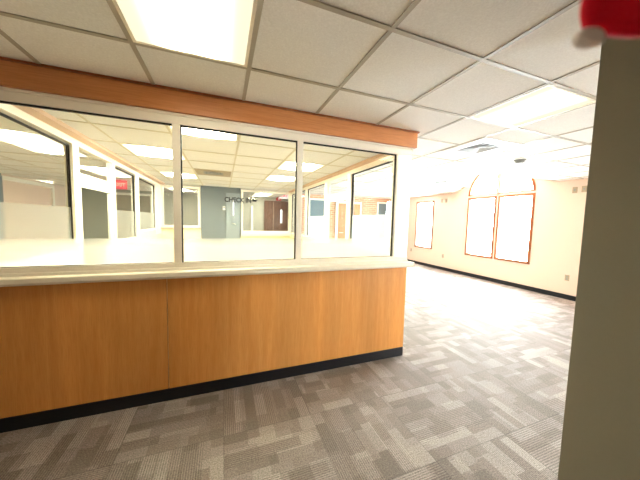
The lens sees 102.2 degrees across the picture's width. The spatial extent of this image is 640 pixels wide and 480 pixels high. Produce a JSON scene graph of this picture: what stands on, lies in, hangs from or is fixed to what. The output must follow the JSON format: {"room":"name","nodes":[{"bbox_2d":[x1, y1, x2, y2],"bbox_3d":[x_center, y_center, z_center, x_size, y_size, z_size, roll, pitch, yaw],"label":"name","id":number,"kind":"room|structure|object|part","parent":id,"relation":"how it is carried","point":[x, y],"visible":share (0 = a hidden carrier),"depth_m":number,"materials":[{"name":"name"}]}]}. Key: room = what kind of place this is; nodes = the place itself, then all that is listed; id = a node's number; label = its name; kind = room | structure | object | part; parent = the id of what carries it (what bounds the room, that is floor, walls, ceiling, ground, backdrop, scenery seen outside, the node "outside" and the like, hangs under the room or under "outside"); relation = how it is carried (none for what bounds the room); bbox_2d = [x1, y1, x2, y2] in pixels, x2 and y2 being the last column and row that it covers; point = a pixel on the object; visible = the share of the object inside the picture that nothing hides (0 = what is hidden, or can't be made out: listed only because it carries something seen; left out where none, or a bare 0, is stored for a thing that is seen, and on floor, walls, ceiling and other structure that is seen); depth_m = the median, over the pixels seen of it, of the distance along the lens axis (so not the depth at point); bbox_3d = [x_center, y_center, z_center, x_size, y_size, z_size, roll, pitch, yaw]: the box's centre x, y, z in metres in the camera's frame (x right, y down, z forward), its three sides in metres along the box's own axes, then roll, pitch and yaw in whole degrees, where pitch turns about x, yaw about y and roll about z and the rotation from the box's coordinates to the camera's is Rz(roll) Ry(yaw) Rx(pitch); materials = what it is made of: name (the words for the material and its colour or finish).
{"room":"office reception area","nodes":[
{"label":"office reception area","id":0,"kind":"room"},
{"bbox_2d":[1,173,67,239],"bbox_3d":[-5.239,-0.058,1.727,0.200,2.500,12.300,0,5,-21],"label":"wall","id":1,"kind":"structure","parent":0,"point":[60,233],"depth_m":6.95,"materials":[{"name":"beige paint"}]},
{"bbox_2d":[2,175,56,233],"bbox_3d":[-6.693,-0.773,5.958,0.050,1.180,1.830,0,5,-21],"label":"window","id":2,"kind":"structure","parent":1,"relation":"in","point":[29,206],"depth_m":5.91,"materials":[{"name":"beige glass"}]},
{"bbox_2d":[12,105,164,184],"bbox_3d":[-2.916,-1.139,3.870,0.160,0.034,4.755,0,5,-21],"label":"trim","id":3,"kind":"structure","parent":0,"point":[38,113],"depth_m":2.51,"materials":[{"name":"paint"}]},
{"bbox_2d":[134,230,160,239],"bbox_3d":[-3.008,0.501,3.985,0.060,1.160,4.735,0,5,-21],"label":"wall","id":4,"kind":"structure","parent":0,"point":[148,235],"depth_m":5.20,"materials":[{"name":"yellow paint"}]},
{"bbox_2d":[0,103,160,239],"bbox_3d":[-2.991,-0.023,3.936,0.072,2.213,4.755,0,5,-21],"label":"window","id":5,"kind":"structure","parent":4,"relation":"in","point":[71,146],"depth_m":2.64,"materials":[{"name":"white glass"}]},
{"bbox_2d":[80,180,113,239],"bbox_3d":[-2.716,0.239,3.121,0.099,1.805,0.850,0,5,-21],"label":"door frame","id":6,"kind":"structure","parent":5,"relation":"attached to","point":[83,184],"depth_m":3.42,"materials":[{"name":"beige paint"}]},
{"bbox_2d":[81,188,294,239],"bbox_3d":[-4.108,-0.541,8.538,7.100,2.500,0.700,0,5,-21],"label":"wall","id":7,"kind":"structure","parent":0,"point":[94,203],"depth_m":8.34,"materials":[{"name":"grey paint"}]},
{"bbox_2d":[116,192,152,239],"bbox_3d":[-5.782,-0.369,8.021,1.040,2.150,0.119,0,5,-21],"label":"door","id":8,"kind":"structure","parent":7,"relation":"in","point":[123,200],"depth_m":7.96,"materials":[{"name":"beige paint"}]},
{"bbox_2d":[251,206,252,230],"bbox_3d":[-2.458,-0.268,9.324,0.070,1.920,0.029,0,5,-21],"label":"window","id":9,"kind":"structure","parent":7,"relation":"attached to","point":[251,206],"depth_m":9.27,"materials":[{"name":"glass"}]},
{"bbox_2d":[264,200,287,230],"bbox_3d":[-1.615,-0.377,9.582,0.900,2.120,0.119,0,5,-21],"label":"door","id":10,"kind":"structure","parent":7,"relation":"in","point":[275,212],"depth_m":9.54,"materials":[{"name":"brown wood"}]},
{"bbox_2d":[0,109,377,197],"bbox_3d":[-3.332,-1.295,5.176,6.200,0.060,7.600,0,5,-21],"label":"ceiling","id":11,"kind":"structure","parent":0,"point":[123,135],"depth_m":3.40,"materials":[{"name":"tile"}]},
{"bbox_2d":[0,129,88,156],"bbox_3d":[-3.223,-1.090,2.931,0.585,0.006,1.075,0,5,-21],"label":"recessed light","id":12,"kind":"object","parent":11,"relation":"in","point":[25,139],"visible":0.81,"depth_m":2.86,"materials":[{"name":"white plastic"}]},
{"bbox_2d":[79,166,106,175],"bbox_3d":[-3.966,-1.241,4.693,0.427,0.006,1.084,0,5,-21],"label":"recessed light","id":13,"kind":"object","parent":11,"relation":"in","point":[100,171],"depth_m":4.50,"materials":[{"name":"white plastic"}]},
{"bbox_2d":[115,180,126,189],"bbox_3d":[-4.436,-1.232,5.731,0.250,0.202,0.062,0,5,-21],"label":"exit sign","id":14,"kind":"object","parent":11,"relation":"hanging from","point":[120,184],"visible":0.7,"depth_m":5.71,"materials":[{"name":"red plastic"}]},
{"bbox_2d":[115,169,130,177],"bbox_3d":[-3.795,-1.246,4.821,0.344,0.006,1.013,0,5,-21],"label":"recessed light","id":15,"kind":"object","parent":11,"relation":"in","point":[117,172],"depth_m":4.96,"materials":[{"name":"white plastic"}]},
{"bbox_2d":[119,143,185,159],"bbox_3d":[-2.014,-1.079,3.187,0.585,0.006,0.585,0,5,-21],"label":"recessed light","id":16,"kind":"object","parent":11,"relation":"in","point":[138,150],"visible":0.81,"depth_m":3.13,"materials":[{"name":"white plastic"}]},
{"bbox_2d":[160,172,197,178],"bbox_3d":[-2.654,-1.223,4.896,0.585,0.006,0.585,0,5,-21],"label":"recessed light","id":17,"kind":"object","parent":11,"relation":"in","point":[166,174],"visible":0.81,"depth_m":4.88,"materials":[{"name":"white plastic"}]},
{"bbox_2d":[0,113,368,197],"bbox_3d":[-3.207,-1.251,5.072,5.960,0.006,7.290,0,5,-21],"label":"trim","id":18,"kind":"structure","parent":11,"relation":"attached to","point":[79,115],"depth_m":3.57,"materials":[{"name":"metal"}]},
{"bbox_2d":[168,126,238,141],"bbox_3d":[-1.015,-0.984,2.263,0.585,0.006,0.585,0,5,-21],"label":"recessed light","id":19,"kind":"object","parent":11,"relation":"in","point":[185,131],"visible":0.24,"depth_m":2.45,"materials":[{"name":"white plastic"}]},
{"bbox_2d":[194,169,230,176],"bbox_3d":[-1.869,-1.174,4.541,0.571,0.012,0.570,0,5,-21],"label":"ceiling vent","id":20,"kind":"object","parent":11,"relation":"in","point":[198,171],"visible":1,"depth_m":4.50,"materials":[{"name":"beige plastic"}]},
{"bbox_2d":[252,193,273,196],"bbox_3d":[-1.866,-1.466,8.390,0.585,0.006,1.075,0,5,-21],"label":"recessed light","id":21,"kind":"object","parent":11,"relation":"in","point":[254,194],"visible":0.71,"depth_m":8.30,"materials":[{"name":"white plastic"}]},
{"bbox_2d":[265,175,294,181],"bbox_3d":[-0.724,-1.180,4.969,0.585,0.006,0.585,0,5,-21],"label":"recessed light","id":22,"kind":"object","parent":11,"relation":"in","point":[270,177],"visible":0.74,"depth_m":4.96,"materials":[{"name":"white plastic"}]},
{"bbox_2d":[277,161,324,171],"bbox_3d":[-0.297,-1.084,3.830,0.585,0.006,0.585,0,5,-21],"label":"recessed light","id":23,"kind":"object","parent":11,"relation":"in","point":[286,165],"visible":0.86,"depth_m":3.81,"materials":[{"name":"white plastic"}]},
{"bbox_2d":[161,186,289,239],"bbox_3d":[-2.336,-0.235,6.775,3.280,2.243,0.120,0,5,-21],"label":"wall","id":24,"kind":"structure","parent":0,"point":[213,216],"depth_m":6.53,"materials":[{"name":"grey paint"}]},
{"bbox_2d":[160,184,200,228],"bbox_3d":[-3.388,-0.790,6.301,0.860,1.047,0.180,0,5,-21],"label":"window","id":25,"kind":"structure","parent":24,"relation":"in","point":[163,226],"depth_m":6.27,"materials":[{"name":"beige paint"}]},
{"bbox_3d":[-3.401,-0.288,6.339,0.860,0.040,0.180,0,5,-21],"label":"sill","id":26,"kind":"part","parent":25,"relation":"part of","materials":[{"name":"paint"}]},
{"bbox_2d":[226,193,239,239],"bbox_3d":[-2.251,-0.161,6.704,0.350,2.090,0.082,0,5,-21],"label":"door","id":27,"kind":"structure","parent":24,"relation":"in","point":[232,208],"depth_m":6.69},
{"bbox_2d":[241,190,290,235],"bbox_3d":[-1.456,-0.716,7.032,1.330,1.207,0.180,0,5,-21],"label":"window","id":28,"kind":"structure","parent":24,"relation":"in","point":[243,233],"depth_m":6.99,"materials":[{"name":"beige paint"}]},
{"bbox_3d":[-1.471,-0.154,7.074,1.330,0.080,0.180,0,5,-21],"label":"sill","id":29,"kind":"part","parent":28,"relation":"part of","materials":[{"name":"beige paint"}]},
{"bbox_2d":[289,154,389,192],"bbox_3d":[0.020,-1.148,4.970,0.130,0.034,4.755,0,5,-21],"label":"trim","id":30,"kind":"structure","parent":24,"relation":"attached to","point":[379,156],"depth_m":3.77,"materials":[{"name":"paint"}]},
{"bbox_2d":[0,263,575,479],"bbox_3d":[-0.221,1.211,3.876,11.100,0.100,12.600,0,5,-21],"label":"floor","id":31,"kind":"structure","parent":0,"point":[477,389],"depth_m":1.89,"materials":[{"name":"carpet"}]},
{"bbox_2d":[0,173,5,239],"bbox_3d":[-5.989,-0.128,4.552,0.358,2.180,0.550,0,5,-21],"label":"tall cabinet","id":32,"kind":"object","parent":31,"relation":"on","point":[2,213],"visible":0.52,"depth_m":4.79,"materials":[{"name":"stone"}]},
{"bbox_2d":[0,267,406,432],"bbox_3d":[-1.932,0.777,1.803,6.042,0.990,0.134,0,5,-21],"label":"reception counter","id":33,"kind":"object","parent":31,"relation":"on","point":[76,350],"depth_m":2.04,"materials":[{"name":"brown wood"}]},
{"bbox_3d":[-2.966,0.736,1.355,3.791,0.893,0.020,0,5,-21],"label":"panel","id":34,"kind":"part","parent":33,"relation":"part of","materials":[{"name":"brown wood"}]},
{"bbox_2d":[0,261,413,286],"bbox_3d":[-1.897,0.259,1.756,6.077,0.052,0.245,0,5,-21],"label":"countertop","id":35,"kind":"structure","parent":33,"relation":"on","point":[150,275],"depth_m":1.95,"materials":[{"name":"beige laminate"}]},
{"bbox_2d":[0,86,412,276],"bbox_3d":[-1.899,-0.355,1.705,6.042,1.180,0.112,0,5,-21],"label":"window","id":36,"kind":"structure","parent":35,"relation":"on","point":[18,258],"depth_m":2.02,"materials":[{"name":"beige paint"}]},
{"bbox_3d":[0.856,-0.364,2.746,0.152,1.180,0.096,0,5,-21],"label":"post","id":37,"kind":"part","parent":36,"relation":"part of","materials":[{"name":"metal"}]},
{"bbox_3d":[-0.135,0.727,2.416,2.246,0.893,0.020,0,5,-21],"label":"panel","id":38,"kind":"part","parent":33,"relation":"part of","materials":[{"name":"brown wood"}]},
{"bbox_2d":[0,0,601,198],"bbox_3d":[-0.149,-1.622,3.663,11.100,0.817,12.600,0,5,-21],"label":"ceiling","id":39,"kind":"structure","parent":0,"point":[295,38],"depth_m":1.55,"materials":[{"name":"tile"}]},
{"bbox_2d":[112,0,257,67],"bbox_3d":[-0.619,-1.035,1.206,0.585,0.006,0.585,0,5,-21],"label":"recessed light","id":40,"kind":"object","parent":39,"relation":"in","point":[217,30],"visible":1,"depth_m":1.25,"materials":[{"name":"white plastic"}]},
{"bbox_2d":[0,56,419,148],"bbox_3d":[-1.841,-1.018,1.601,6.082,0.160,0.052,0,5,-21],"label":"wood beam","id":41,"kind":"structure","parent":39,"relation":"attached to","point":[14,73],"depth_m":1.90,"materials":[{"name":"brown wood"}]},
{"bbox_2d":[0,0,599,158],"bbox_3d":[1.139,-0.916,0.189,10.670,0.006,4.700,0,5,-21],"label":"ceiling grid","id":42,"kind":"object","parent":39,"relation":"attached to","point":[393,28],"depth_m":1.45,"materials":[{"name":"metal"}]},
{"bbox_2d":[302,134,588,198],"bbox_3d":[1.986,-1.374,6.574,4.600,0.006,6.700,0,5,-21],"label":"trim","id":43,"kind":"structure","parent":39,"relation":"attached to","point":[419,137],"depth_m":4.39,"materials":[{"name":"metal"}]},
{"bbox_2d":[440,137,522,156],"bbox_3d":[1.933,-1.113,3.132,0.605,0.012,0.610,0,5,-21],"label":"ceiling vent","id":44,"kind":"object","parent":39,"relation":"in","point":[486,145],"visible":1,"depth_m":3.09,"materials":[{"name":"white plastic"}]},
{"bbox_2d":[513,159,526,163],"bbox_3d":[2.840,-1.112,3.670,0.150,0.050,0.150,0,5,-21],"label":"smoke detector","id":45,"kind":"object","parent":39,"relation":"attached to","point":[517,161],"visible":1,"depth_m":3.63,"materials":[{"name":"grey plastic"}]},
{"bbox_2d":[470,85,595,126],"bbox_3d":[1.670,-1.042,2.063,0.585,0.006,0.585,0,5,-21],"label":"recessed light","id":46,"kind":"object","parent":39,"relation":"in","point":[546,101],"visible":0.89,"depth_m":2.01,"materials":[{"name":"white plastic"}]},
{"bbox_2d":[572,0,639,49],"bbox_3d":[0.244,-0.540,0.174,0.074,0.785,0.017,1,4,-1],"label":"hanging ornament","id":47,"kind":"object","parent":39,"relation":"hanging from","point":[599,19],"visible":1,"depth_m":0.20,"materials":[{"name":"red fabric"}]},
{"bbox_2d":[290,234,312,239],"bbox_3d":[0.006,0.541,5.118,0.060,1.060,4.735,0,5,-21],"label":"wall","id":48,"kind":"structure","parent":0,"point":[292,235],"depth_m":6.16,"materials":[{"name":"yellow paint"}]},
{"bbox_2d":[290,155,392,238],"bbox_3d":[0.024,-0.033,5.066,0.072,2.213,4.755,0,5,-21],"label":"window","id":49,"kind":"structure","parent":48,"relation":"in","point":[357,226],"depth_m":3.85,"materials":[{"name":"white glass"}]},
{"bbox_2d":[326,195,346,238],"bbox_3d":[0.247,0.198,4.389,0.099,1.845,0.830,0,5,-21],"label":"door frame","id":50,"kind":"structure","parent":49,"relation":"attached to","point":[340,198],"depth_m":4.66,"materials":[{"name":"beige paint"}]},
{"bbox_2d":[302,194,390,238],"bbox_3d":[1.092,-0.521,10.007,3.870,2.500,0.200,0,5,-21],"label":"wall","id":51,"kind":"structure","parent":0,"point":[369,205],"depth_m":9.71,"materials":[{"name":"brick"}]},
{"bbox_2d":[309,198,323,215],"bbox_3d":[-0.102,-0.682,9.417,0.700,1.650,0.039,0,5,-21],"label":"window","id":52,"kind":"structure","parent":51,"relation":"in","point":[316,205],"depth_m":9.37,"materials":[{"name":"glass"}]},
{"bbox_2d":[335,201,361,238],"bbox_3d":[1.077,-0.359,9.849,1.070,2.200,0.109,0,5,-21],"label":"door","id":53,"kind":"structure","parent":51,"relation":"in","point":[340,209],"depth_m":9.73,"materials":[{"name":"brown wood"}]},
{"bbox_2d":[376,202,390,214],"bbox_3d":[2.576,-0.691,10.420,0.700,1.650,0.039,0,5,-21],"label":"window","id":54,"kind":"structure","parent":51,"relation":"in","point":[383,208],"depth_m":10.36,"materials":[{"name":"grey glass"}]},
{"bbox_2d":[407,173,587,295],"bbox_3d":[4.897,-0.474,5.652,0.200,3.250,12.600,0,5,-21],"label":"wall","id":55,"kind":"structure","parent":0,"point":[558,220],"depth_m":5.71,"materials":[{"name":"beige paint"}]},
{"bbox_2d":[414,201,433,248],"bbox_3d":[3.599,-0.524,8.884,0.076,1.600,0.810,0,5,-21],"label":"window","id":56,"kind":"structure","parent":55,"relation":"in","point":[417,206],"depth_m":9.02,"materials":[{"name":"brown wood"}]},
{"bbox_2d":[407,259,575,300],"bbox_3d":[4.897,1.130,5.360,0.014,0.095,11.400,0,5,-21],"label":"baseboard","id":57,"kind":"structure","parent":55,"relation":"attached to","point":[547,292],"depth_m":6.31,"materials":[{"name":"black rubber"}]},
{"bbox_2d":[464,174,535,263],"bbox_3d":[4.488,-0.720,6.523,0.086,2.418,1.670,0,5,-21],"label":"window","id":58,"kind":"structure","parent":55,"relation":"in","point":[499,195],"depth_m":6.50,"materials":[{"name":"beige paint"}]},
{"bbox_3d":[4.325,-0.346,6.952,0.080,1.600,0.813,0,5,-21],"label":"sash","id":59,"kind":"part","parent":58,"relation":"part of","materials":[{"name":"brown wood"}]},
{"bbox_3d":[4.506,-1.542,6.460,0.080,0.768,1.670,0,5,-21],"label":"arch frame","id":60,"kind":"part","parent":58,"relation":"part of","materials":[{"name":"brown wood"}]},
{"bbox_3d":[4.625,-0.278,6.152,0.080,1.600,0.813,0,5,-21],"label":"sash","id":61,"kind":"part","parent":58,"relation":"part of","materials":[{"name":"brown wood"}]},
{"bbox_2d":[572,187,577,192],"bbox_3d":[5.001,-0.982,5.066,0.014,0.120,0.080,0,5,-21],"label":"wall plate","id":62,"kind":"object","parent":55,"relation":"attached to","point":[575,189],"visible":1,"depth_m":5.06,"materials":[{"name":"beige plastic"}]},
{"bbox_2d":[581,186,586,191],"bbox_3d":[5.050,-0.976,4.934,0.014,0.120,0.080,0,5,-21],"label":"wall plate","id":63,"kind":"object","parent":55,"relation":"attached to","point":[584,188],"visible":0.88,"depth_m":4.93,"materials":[{"name":"beige plastic"}]},
{"bbox_2d":[558,37,639,479],"bbox_3d":[1.869,0.328,-0.253,0.320,2.383,3.168,0,5,-21],"label":"wall","id":64,"kind":"structure","parent":0,"point":[600,440],"depth_m":1.07,"materials":[{"name":"beige paint"}]}
]}

